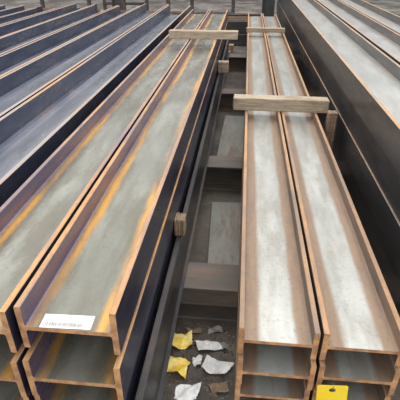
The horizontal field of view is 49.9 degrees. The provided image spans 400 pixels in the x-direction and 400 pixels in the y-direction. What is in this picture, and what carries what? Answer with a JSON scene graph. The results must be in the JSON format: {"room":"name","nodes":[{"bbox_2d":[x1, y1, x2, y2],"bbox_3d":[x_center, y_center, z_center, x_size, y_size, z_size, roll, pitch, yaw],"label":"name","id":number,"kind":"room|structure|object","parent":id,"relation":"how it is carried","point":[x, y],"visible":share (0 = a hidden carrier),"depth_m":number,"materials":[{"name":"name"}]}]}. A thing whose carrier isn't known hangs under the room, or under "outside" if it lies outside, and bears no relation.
{"room":"steel storage yard","nodes":[
{"label":"steel storage yard","id":0,"kind":"room"},
{"bbox_2d":[0,0,399,399],"bbox_3d":[1.500,-5.833,13.873,60.000,0.001,60.000,3,30,5],"label":"floor","id":1,"kind":"structure","parent":0,"point":[233,79],"depth_m":3.58,"materials":[{"name":"concrete"}]},
{"bbox_2d":[40,0,90,7],"bbox_3d":[-4.162,-6.098,13.331,1.720,1.000,0.500,3,30,5],"label":"rack","id":2,"kind":"object","parent":1,"relation":"on","point":[42,2],"visible":0.12,"depth_m":13.33,"materials":[{"name":"grey metal"}]},
{"bbox_2d":[112,0,121,9],"bbox_3d":[-2.540,-8.760,11.943,0.350,7.000,0.350,3,30,5],"label":"steel column","id":3,"kind":"structure","parent":1,"relation":"on","point":[114,2],"depth_m":13.44,"materials":[{"name":"metal"}]},
{"bbox_2d":[103,0,148,10],"bbox_3d":[-2.579,-7.194,14.719,1.720,1.500,0.500,3,30,5],"label":"rack","id":4,"kind":"object","parent":1,"relation":"on","point":[146,2],"visible":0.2,"depth_m":14.89,"materials":[{"name":"grey metal"}]},
{"bbox_2d":[121,0,169,9],"bbox_3d":[-1.555,-5.605,12.384,1.520,1.100,0.500,3,30,5],"label":"rack","id":5,"kind":"object","parent":1,"relation":"on","point":[122,1],"visible":0.07,"depth_m":12.36,"materials":[{"name":"grey metal"}]},
{"bbox_2d":[167,356,189,377],"bbox_3d":[-0.125,0.874,2.282,0.155,0.054,0.108,12,32,20],"label":"wrapper","id":6,"kind":"object","parent":1,"relation":"on","point":[179,364],"visible":0.8,"depth_m":2.28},
{"bbox_2d":[172,330,192,348],"bbox_3d":[-0.106,0.785,2.427,0.144,0.061,0.104,-6,31,-10],"label":"wrapper","id":7,"kind":"object","parent":1,"relation":"on","point":[181,341],"visible":0.86,"depth_m":2.43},
{"bbox_2d":[174,382,201,399],"bbox_3d":[-0.058,0.956,2.139,0.147,0.055,0.085,-3,30,-5],"label":"paper scrap","id":8,"kind":"object","parent":1,"relation":"on","point":[182,391],"visible":1,"depth_m":2.14,"materials":[{"name":"white paper"}]},
{"bbox_2d":[185,327,201,332],"bbox_3d":[-0.037,0.759,2.507,0.099,0.026,0.042,0,30,0],"label":"scrap","id":9,"kind":"object","parent":1,"relation":"on","point":[197,330],"visible":1,"depth_m":2.51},
{"bbox_2d":[192,354,201,366],"bbox_3d":[-0.013,0.866,2.317,0.058,0.031,0.064,-3,30,-5],"label":"paper scrap","id":10,"kind":"object","parent":1,"relation":"on","point":[197,360],"visible":1,"depth_m":2.31,"materials":[{"name":"white paper"}]},
{"bbox_2d":[163,323,234,399],"bbox_3d":[0.002,0.897,2.290,0.350,0.003,0.647,3,30,5],"label":"debris","id":11,"kind":"object","parent":1,"relation":"on","point":[188,323],"visible":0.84,"depth_m":2.36,"materials":[{"name":"grey gravel"}]},
{"bbox_2d":[194,340,221,349],"bbox_3d":[0.046,0.805,2.406,0.151,0.048,0.085,-6,31,-10],"label":"paper scrap","id":12,"kind":"object","parent":1,"relation":"on","point":[201,345],"visible":1,"depth_m":2.39,"materials":[{"name":"white paper"}]},
{"bbox_2d":[178,262,238,321],"bbox_3d":[-0.335,0.539,2.666,5.900,0.246,0.240,3,30,5],"label":"bearer","id":13,"kind":"object","parent":1,"relation":"on","point":[210,290],"visible":0.02,"depth_m":2.62,"materials":[{"name":"brown wood"}]},
{"bbox_2d":[135,40,229,399],"bbox_3d":[0.157,-1.020,4.772,0.050,0.332,7.500,3,30,5],"label":"steel beam","id":14,"kind":"structure","parent":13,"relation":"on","point":[153,375],"depth_m":2.26,"materials":[{"name":"grey metal"}]},
{"bbox_2d":[174,212,185,235],"bbox_3d":[-0.108,0.131,2.356,0.056,0.105,0.088,3,30,5],"label":"batten","id":15,"kind":"object","parent":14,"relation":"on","point":[180,218],"visible":1,"depth_m":2.33,"materials":[{"name":"brown wood"}]},
{"bbox_2d":[218,60,228,72],"bbox_3d":[0.297,-1.705,5.484,0.130,0.135,0.128,3,30,5],"label":"batten","id":16,"kind":"object","parent":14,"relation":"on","point":[223,66],"visible":1,"depth_m":5.44,"materials":[{"name":"brown wood"}]},
{"bbox_2d":[229,44,233,52],"bbox_3d":[0.279,-3.313,9.376,0.909,0.161,0.182,2,30,3],"label":"batten","id":17,"kind":"object","parent":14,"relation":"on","point":[231,46],"visible":0.15,"depth_m":9.28,"materials":[{"name":"brown wood"}]},
{"bbox_2d":[276,9,399,316],"bbox_3d":[1.847,-2.363,7.200,0.450,0.210,13.000,3,30,5],"label":"girder","id":18,"kind":"object","parent":13,"relation":"on","point":[390,274],"visible":0.35,"depth_m":2.98,"materials":[{"name":"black steel"}]},
{"bbox_2d":[276,0,399,275],"bbox_3d":[1.835,-2.535,7.078,0.450,0.210,13.000,3,30,5],"label":"girder","id":19,"kind":"object","parent":18,"relation":"on","point":[387,223],"visible":0.45,"depth_m":3.04,"materials":[{"name":"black metal"}]},
{"bbox_2d":[278,0,399,221],"bbox_3d":[1.841,-2.707,6.955,0.450,0.210,13.000,3,30,5],"label":"girder","id":20,"kind":"object","parent":19,"relation":"on","point":[388,179],"visible":0.39,"depth_m":3.20,"materials":[{"name":"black steel"}]},
{"bbox_2d":[283,0,399,175],"bbox_3d":[1.827,-2.880,6.833,0.450,0.210,13.000,3,30,5],"label":"girder","id":21,"kind":"object","parent":20,"relation":"on","point":[369,78],"visible":1,"depth_m":3.80,"materials":[{"name":"silver steel"}]},
{"bbox_3d":[-1.311,-1.395,5.382,0.500,0.365,8.700,3,30,5],"label":"girder","id":22,"kind":"object","parent":13,"relation":"on","visible":0},
{"bbox_2d":[0,4,168,117],"bbox_3d":[-1.316,-1.687,5.155,0.500,0.365,8.700,3,30,5],"label":"girder","id":23,"kind":"object","parent":22,"relation":"on","point":[21,84],"visible":0.47,"depth_m":4.64,"materials":[{"name":"grey metal"}]},
{"bbox_3d":[-1.826,-1.208,5.060,0.430,0.365,8.700,3,30,5],"label":"girder","id":24,"kind":"object","parent":13,"relation":"on","visible":0},
{"bbox_2d":[0,6,138,76],"bbox_3d":[-1.831,-1.500,4.833,0.430,0.365,8.700,3,30,5],"label":"girder","id":25,"kind":"object","parent":24,"relation":"on","point":[10,61],"visible":0.31,"depth_m":5.50,"materials":[{"name":"grey metal"}]},
{"bbox_3d":[-2.307,-1.263,5.154,0.500,0.365,8.700,3,30,5],"label":"girder","id":26,"kind":"object","parent":13,"relation":"on","visible":0},
{"bbox_2d":[0,5,117,55],"bbox_3d":[-2.312,-1.554,4.927,0.500,0.365,8.700,3,30,5],"label":"girder","id":27,"kind":"object","parent":26,"relation":"on","point":[8,43],"visible":0.28,"depth_m":6.34,"materials":[{"name":"grey metal"}]},
{"bbox_3d":[2.761,-2.367,7.208,0.440,0.210,13.000,3,30,5],"label":"girder","id":28,"kind":"object","parent":13,"relation":"on","visible":0},
{"bbox_3d":[2.759,-2.539,7.085,0.440,0.210,13.000,3,30,5],"label":"girder","id":29,"kind":"object","parent":28,"relation":"on","visible":0},
{"bbox_3d":[2.757,-2.711,6.962,0.440,0.209,13.000,3,30,5],"label":"girder","id":30,"kind":"object","parent":29,"relation":"on","visible":0},
{"bbox_2d":[339,0,399,33],"bbox_3d":[2.755,-2.883,6.839,0.440,0.210,13.000,3,30,5],"label":"girder","id":31,"kind":"object","parent":30,"relation":"on","point":[389,20],"visible":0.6,"depth_m":7.01,"materials":[{"name":"silver steel"}]},
{"bbox_3d":[2.306,-2.365,7.204,0.420,0.210,13.000,3,30,5],"label":"girder","id":32,"kind":"object","parent":13,"relation":"on","visible":0},
{"bbox_3d":[2.304,-2.537,7.081,0.420,0.210,13.000,3,30,5],"label":"girder","id":33,"kind":"object","parent":32,"relation":"on","visible":0},
{"bbox_3d":[2.302,-2.709,6.958,0.420,0.209,13.000,3,30,5],"label":"girder","id":34,"kind":"object","parent":33,"relation":"on","visible":0},
{"bbox_2d":[316,0,399,64],"bbox_3d":[2.300,-2.881,6.835,0.420,0.210,13.000,3,30,5],"label":"girder","id":35,"kind":"object","parent":34,"relation":"on","point":[385,39],"visible":0.6,"depth_m":5.72,"materials":[{"name":"silver steel"}]},
{"bbox_2d":[190,0,234,12],"bbox_3d":[0.365,-5.703,12.453,1.420,1.200,0.500,3,30,5],"label":"rack","id":36,"kind":"object","parent":1,"relation":"on","point":[191,1],"visible":0.17,"depth_m":12.47,"materials":[{"name":"grey metal"}]},
{"bbox_2d":[208,325,221,333],"bbox_3d":[0.086,0.758,2.515,0.090,0.019,0.042,-6,31,-10],"label":"scrap","id":37,"kind":"object","parent":1,"relation":"on","point":[217,328],"visible":1,"depth_m":2.52,"materials":[{"name":"white paper"}]},
{"bbox_2d":[201,355,233,373],"bbox_3d":[0.093,0.879,2.279,0.165,0.048,0.098,9,31,15],"label":"paper scrap","id":38,"kind":"object","parent":1,"relation":"on","point":[211,365],"visible":1,"depth_m":2.27,"materials":[{"name":"white paper"}]},
{"bbox_2d":[209,381,228,392],"bbox_3d":[0.094,0.950,2.175,0.099,0.029,0.064,-6,31,-10],"label":"scrap","id":39,"kind":"object","parent":1,"relation":"on","point":[215,387],"visible":1,"depth_m":2.18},
{"bbox_2d":[203,156,242,191],"bbox_3d":[-0.174,-0.266,4.051,5.900,0.246,0.240,3,30,5],"label":"bearer","id":40,"kind":"object","parent":1,"relation":"on","point":[223,173],"visible":0.02,"depth_m":4.00,"materials":[{"name":"brown wood"}]},
{"bbox_2d":[324,110,337,149],"bbox_3d":[1.103,-0.510,3.702,0.075,0.525,0.100,3,30,5],"label":"batten","id":41,"kind":"object","parent":40,"relation":"on","point":[331,118],"visible":0.51,"depth_m":3.60,"materials":[{"name":"brown wood"}]},
{"bbox_3d":[-0.838,-1.249,5.131,0.460,0.365,8.700,3,30,5],"label":"girder","id":42,"kind":"object","parent":40,"relation":"on","visible":0},
{"bbox_2d":[0,5,190,206],"bbox_3d":[-0.843,-1.541,4.904,0.460,0.365,8.700,3,30,5],"label":"girder","id":43,"kind":"object","parent":42,"relation":"on","point":[30,133],"visible":0.66,"depth_m":3.39,"materials":[{"name":"grey metal"}]},
{"bbox_3d":[-2.773,-1.409,5.405,0.460,0.365,8.700,3,30,5],"label":"girder","id":44,"kind":"object","parent":40,"relation":"on","visible":0},
{"bbox_2d":[0,3,97,37],"bbox_3d":[-2.778,-1.700,5.178,0.460,0.365,8.700,3,30,5],"label":"girder","id":45,"kind":"object","parent":44,"relation":"on","point":[10,28],"visible":0.31,"depth_m":7.13,"materials":[{"name":"grey metal"}]},
{"bbox_3d":[-0.028,-0.967,4.806,0.312,0.174,7.500,3,30,5],"label":"girder","id":46,"kind":"object","parent":40,"relation":"on","visible":0},
{"bbox_3d":[-0.509,0.525,2.050,0.618,0.016,0.070,3,30,5],"label":"strip","id":47,"kind":"object","parent":46,"relation":"on","visible":0},
{"bbox_2d":[0,381,34,399],"bbox_3d":[-0.361,-1.146,4.734,0.312,0.174,7.500,3,30,5],"label":"girder","id":48,"kind":"object","parent":47,"relation":"on","point":[9,390],"visible":0.02,"depth_m":1.55,"materials":[{"name":"metal"}]},
{"bbox_2d":[0,334,30,397],"bbox_3d":[-0.353,-1.302,4.622,0.312,0.174,7.500,3,30,5],"label":"girder","id":49,"kind":"object","parent":48,"relation":"on","point":[12,369],"visible":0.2,"depth_m":1.40,"materials":[{"name":"brown metal"}]},
{"bbox_3d":[-0.509,0.195,1.858,0.618,0.016,0.070,3,30,5],"label":"strip","id":50,"kind":"object","parent":49,"relation":"on","visible":0},
{"bbox_2d":[0,9,209,352],"bbox_3d":[-0.354,-1.478,4.546,0.312,0.174,7.500,3,30,5],"label":"girder","id":51,"kind":"object","parent":50,"relation":"on","point":[33,219],"visible":0.69,"depth_m":2.11,"materials":[{"name":"grey metal"}]},
{"bbox_2d":[13,9,227,354],"bbox_3d":[-0.028,-1.474,4.538,0.312,0.174,7.500,3,30,5],"label":"girder","id":52,"kind":"object","parent":50,"relation":"on","point":[90,282],"visible":1,"depth_m":1.77,"materials":[{"name":"metal"}]},
{"bbox_2d":[169,29,237,39],"bbox_3d":[0.043,-1.981,5.144,0.827,0.091,0.112,2,30,4],"label":"batten","id":53,"kind":"object","parent":52,"relation":"on","point":[173,33],"visible":1,"depth_m":5.10,"materials":[{"name":"brown wood"}]},
{"bbox_2d":[34,40,226,399],"bbox_3d":[-0.035,-1.135,4.715,0.312,0.174,7.500,3,30,5],"label":"girder","id":54,"kind":"object","parent":47,"relation":"on","point":[50,390],"visible":0.12,"depth_m":1.68,"materials":[{"name":"metal"}]},
{"bbox_2d":[22,21,227,399],"bbox_3d":[-0.027,-1.290,4.602,0.312,0.174,7.500,3,30,5],"label":"girder","id":55,"kind":"object","parent":54,"relation":"on","point":[66,358],"visible":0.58,"depth_m":1.47,"materials":[{"name":"grey metal"}]},
{"bbox_2d":[208,202,240,264],"bbox_3d":[0.256,0.272,3.337,0.360,0.030,0.950,2,30,3],"label":"steel plate","id":56,"kind":"object","parent":1,"relation":"on","point":[224,240],"visible":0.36,"depth_m":3.33,"materials":[{"name":"grey metal"}]},
{"bbox_2d":[220,342,228,349],"bbox_3d":[0.135,0.815,2.405,0.060,0.030,0.051,9,31,15],"label":"scrap","id":57,"kind":"object","parent":1,"relation":"on","point":[223,344],"visible":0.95,"depth_m":2.42,"materials":[{"name":"grey paper"}]},
{"bbox_2d":[217,115,243,156],"bbox_3d":[0.455,-0.724,5.049,0.420,0.030,1.500,3,30,6],"label":"steel plate","id":58,"kind":"object","parent":1,"relation":"on","point":[231,141],"visible":0.36,"depth_m":5.03,"materials":[{"name":"grey metal"}]},
{"bbox_2d":[218,88,244,110],"bbox_3d":[0.056,-1.416,6.029,5.900,0.246,0.240,3,30,5],"label":"bearer","id":59,"kind":"object","parent":1,"relation":"on","point":[226,102],"visible":0.02,"depth_m":5.98,"materials":[{"name":"brown wood"}]},
{"bbox_2d":[234,50,309,399],"bbox_3d":[0.760,-1.508,5.777,0.301,0.141,9.300,3,30,5],"label":"girder","id":60,"kind":"object","parent":59,"relation":"on","point":[257,386],"visible":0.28,"depth_m":1.81,"materials":[{"name":"metal"}]},
{"bbox_2d":[236,61,316,389],"bbox_3d":[0.762,-1.636,5.690,0.301,0.141,9.300,3,30,5],"label":"girder","id":61,"kind":"object","parent":60,"relation":"on","point":[256,359],"visible":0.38,"depth_m":1.73,"materials":[{"name":"metal"}]},
{"bbox_2d":[237,13,320,359],"bbox_3d":[0.761,-1.780,5.631,0.301,0.141,9.300,3,30,5],"label":"girder","id":62,"kind":"object","parent":61,"relation":"on","point":[277,306],"visible":1,"depth_m":2.19,"materials":[{"name":"grey metal"}]},
{"bbox_2d":[233,94,329,112],"bbox_3d":[0.701,-0.847,3.774,0.826,0.111,0.122,3,30,5],"label":"batten","id":63,"kind":"object","parent":62,"relation":"on","point":[306,104],"visible":0.98,"depth_m":3.73,"materials":[{"name":"brown wood"}]},
{"bbox_2d":[309,380,390,399],"bbox_3d":[1.072,-1.493,5.750,0.301,0.141,9.300,3,30,5],"label":"girder","id":64,"kind":"object","parent":59,"relation":"on","point":[356,390],"visible":0.07,"depth_m":1.79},
{"bbox_2d":[314,349,399,395],"bbox_3d":[1.075,-1.623,5.668,0.301,0.141,9.300,3,30,5],"label":"girder","id":65,"kind":"object","parent":64,"relation":"on","point":[338,365],"visible":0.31,"depth_m":1.70,"materials":[{"name":"grey metal"}]},
{"bbox_2d":[262,13,399,365],"bbox_3d":[1.073,-1.764,5.604,0.301,0.141,9.300,3,30,5],"label":"girder","id":66,"kind":"object","parent":65,"relation":"on","point":[356,309],"visible":0.92,"depth_m":2.17,"materials":[{"name":"grey metal"}]},
{"bbox_2d":[246,27,284,32],"bbox_3d":[1.123,-2.910,7.362,0.658,0.071,0.102,3,30,4],"label":"batten","id":67,"kind":"object","parent":66,"relation":"on","point":[248,29],"visible":1,"depth_m":7.32,"materials":[{"name":"brown wood"}]},
{"bbox_2d":[316,381,347,399],"bbox_3d":[0.515,0.764,1.682,0.125,0.140,0.028,6,31,11],"label":"tag","id":68,"kind":"object","parent":65,"relation":"hanging from","point":[323,393],"visible":1,"depth_m":1.67,"materials":[{"name":"yellow plastic"}]},
{"bbox_2d":[228,54,245,70],"bbox_3d":[0.286,-2.567,8.008,5.900,0.246,0.240,3,30,5],"label":"bearer","id":69,"kind":"object","parent":1,"relation":"on","point":[237,62],"visible":0.02,"depth_m":7.95,"materials":[{"name":"brown wood"}]},
{"bbox_2d":[229,33,246,45],"bbox_3d":[0.369,-3.781,10.082,1.500,0.260,0.260,3,30,5],"label":"girder","id":70,"kind":"object","parent":1,"relation":"on","point":[242,37],"visible":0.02,"depth_m":9.94,"materials":[{"name":"grey metal"}]},
{"bbox_2d":[227,20,247,32],"bbox_3d":[0.379,-4.057,10.037,1.500,0.260,0.260,3,30,5],"label":"girder","id":71,"kind":"object","parent":70,"relation":"on","point":[240,25],"visible":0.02,"depth_m":9.87,"materials":[{"name":"grey metal"}]},
{"bbox_2d":[261,0,274,16],"bbox_3d":[1.957,-8.129,10.857,0.350,7.000,0.350,3,30,5],"label":"steel column","id":72,"kind":"structure","parent":1,"relation":"on","point":[268,6],"depth_m":12.35,"materials":[{"name":"metal"}]},
{"bbox_3d":[-1.492,-4.633,11.547,2.000,0.260,0.260,3,30,5],"label":"girder","id":73,"kind":"object","parent":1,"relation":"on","visible":0},
{"bbox_2d":[120,10,181,14],"bbox_3d":[-1.482,-4.909,11.502,2.000,0.260,0.260,3,30,5],"label":"girder","id":74,"kind":"object","parent":73,"relation":"on","point":[121,11],"visible":0.07,"depth_m":11.38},
{"bbox_3d":[0.709,-4.067,10.574,2.000,0.260,0.260,3,30,5],"label":"girder","id":75,"kind":"object","parent":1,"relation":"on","visible":0},
{"bbox_2d":[228,16,247,19],"bbox_3d":[0.719,-4.343,10.528,2.000,0.260,0.260,3,30,5],"label":"girder","id":76,"kind":"object","parent":75,"relation":"on","point":[229,17],"visible":0.1,"depth_m":10.45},
{"bbox_3d":[0.706,-4.370,11.095,1.800,0.260,0.260,3,30,5],"label":"girder","id":77,"kind":"object","parent":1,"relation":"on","visible":0},
{"bbox_2d":[194,13,260,15],"bbox_3d":[0.716,-4.646,11.050,1.800,0.260,0.260,3,30,5],"label":"girder","id":78,"kind":"object","parent":77,"relation":"on","point":[229,14],"visible":0.11,"depth_m":11.03,"materials":[{"name":"grey metal"}]},
{"bbox_3d":[-3.785,-4.900,12.007,2.000,0.260,0.260,3,30,5],"label":"girder","id":79,"kind":"object","parent":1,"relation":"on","visible":0},
{"bbox_2d":[43,8,99,12],"bbox_3d":[-3.775,-5.176,11.961,2.000,0.260,0.260,3,30,5],"label":"girder","id":80,"kind":"object","parent":79,"relation":"on","point":[44,9],"visible":0.14,"depth_m":11.95,"materials":[{"name":"metal"}]},
{"bbox_3d":[-5.079,-1.411,6.048,4.000,0.218,0.160,3,30,5],"label":"sleeper","id":81,"kind":"object","parent":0,"visible":0},
{"bbox_3d":[-4.290,-1.912,6.392,0.460,0.300,8.600,3,30,5],"label":"girder","id":82,"kind":"object","parent":81,"relation":"on","visible":0},
{"bbox_2d":[0,6,42,16],"bbox_3d":[-4.285,-2.195,6.278,0.460,0.300,8.600,3,30,5],"label":"girder","id":83,"kind":"object","parent":82,"relation":"on","point":[3,13],"visible":0.2,"depth_m":9.48,"materials":[{"name":"grey metal"}]},
{"bbox_3d":[-4.804,-1.779,6.163,0.460,0.300,8.600,3,30,5],"label":"girder","id":84,"kind":"object","parent":81,"relation":"on","visible":0},
{"bbox_2d":[0,5,22,10],"bbox_3d":[-4.763,-2.241,6.358,0.460,0.300,8.600,3,30,5],"label":"girder","id":85,"kind":"object","parent":84,"relation":"on","point":[2,7],"visible":0.2,"depth_m":9.87,"materials":[{"name":"grey metal"}]},
{"bbox_3d":[-5.339,-0.110,3.812,4.000,0.218,0.160,3,30,5],"label":"sleeper","id":86,"kind":"object","parent":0,"visible":0},
{"bbox_3d":[-3.345,-1.761,6.133,0.460,0.300,8.600,3,30,5],"label":"girder","id":87,"kind":"object","parent":86,"relation":"on","visible":0},
{"bbox_2d":[0,7,78,25],"bbox_3d":[-3.346,-2.015,5.970,0.460,0.300,8.600,3,30,5],"label":"girder","id":88,"kind":"object","parent":87,"relation":"on","point":[59,7],"visible":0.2,"depth_m":8.29,"materials":[{"name":"grey metal"}]},
{"bbox_3d":[-3.803,-1.910,6.389,0.460,0.300,8.600,3,30,5],"label":"girder","id":89,"kind":"object","parent":86,"relation":"on","visible":0},
{"bbox_2d":[0,8,55,24],"bbox_3d":[-3.845,-1.961,5.876,0.460,0.300,8.600,3,30,5],"label":"girder","id":90,"kind":"object","parent":89,"relation":"on","point":[13,17],"visible":0.2,"depth_m":8.70,"materials":[{"name":"grey metal"}]}
]}

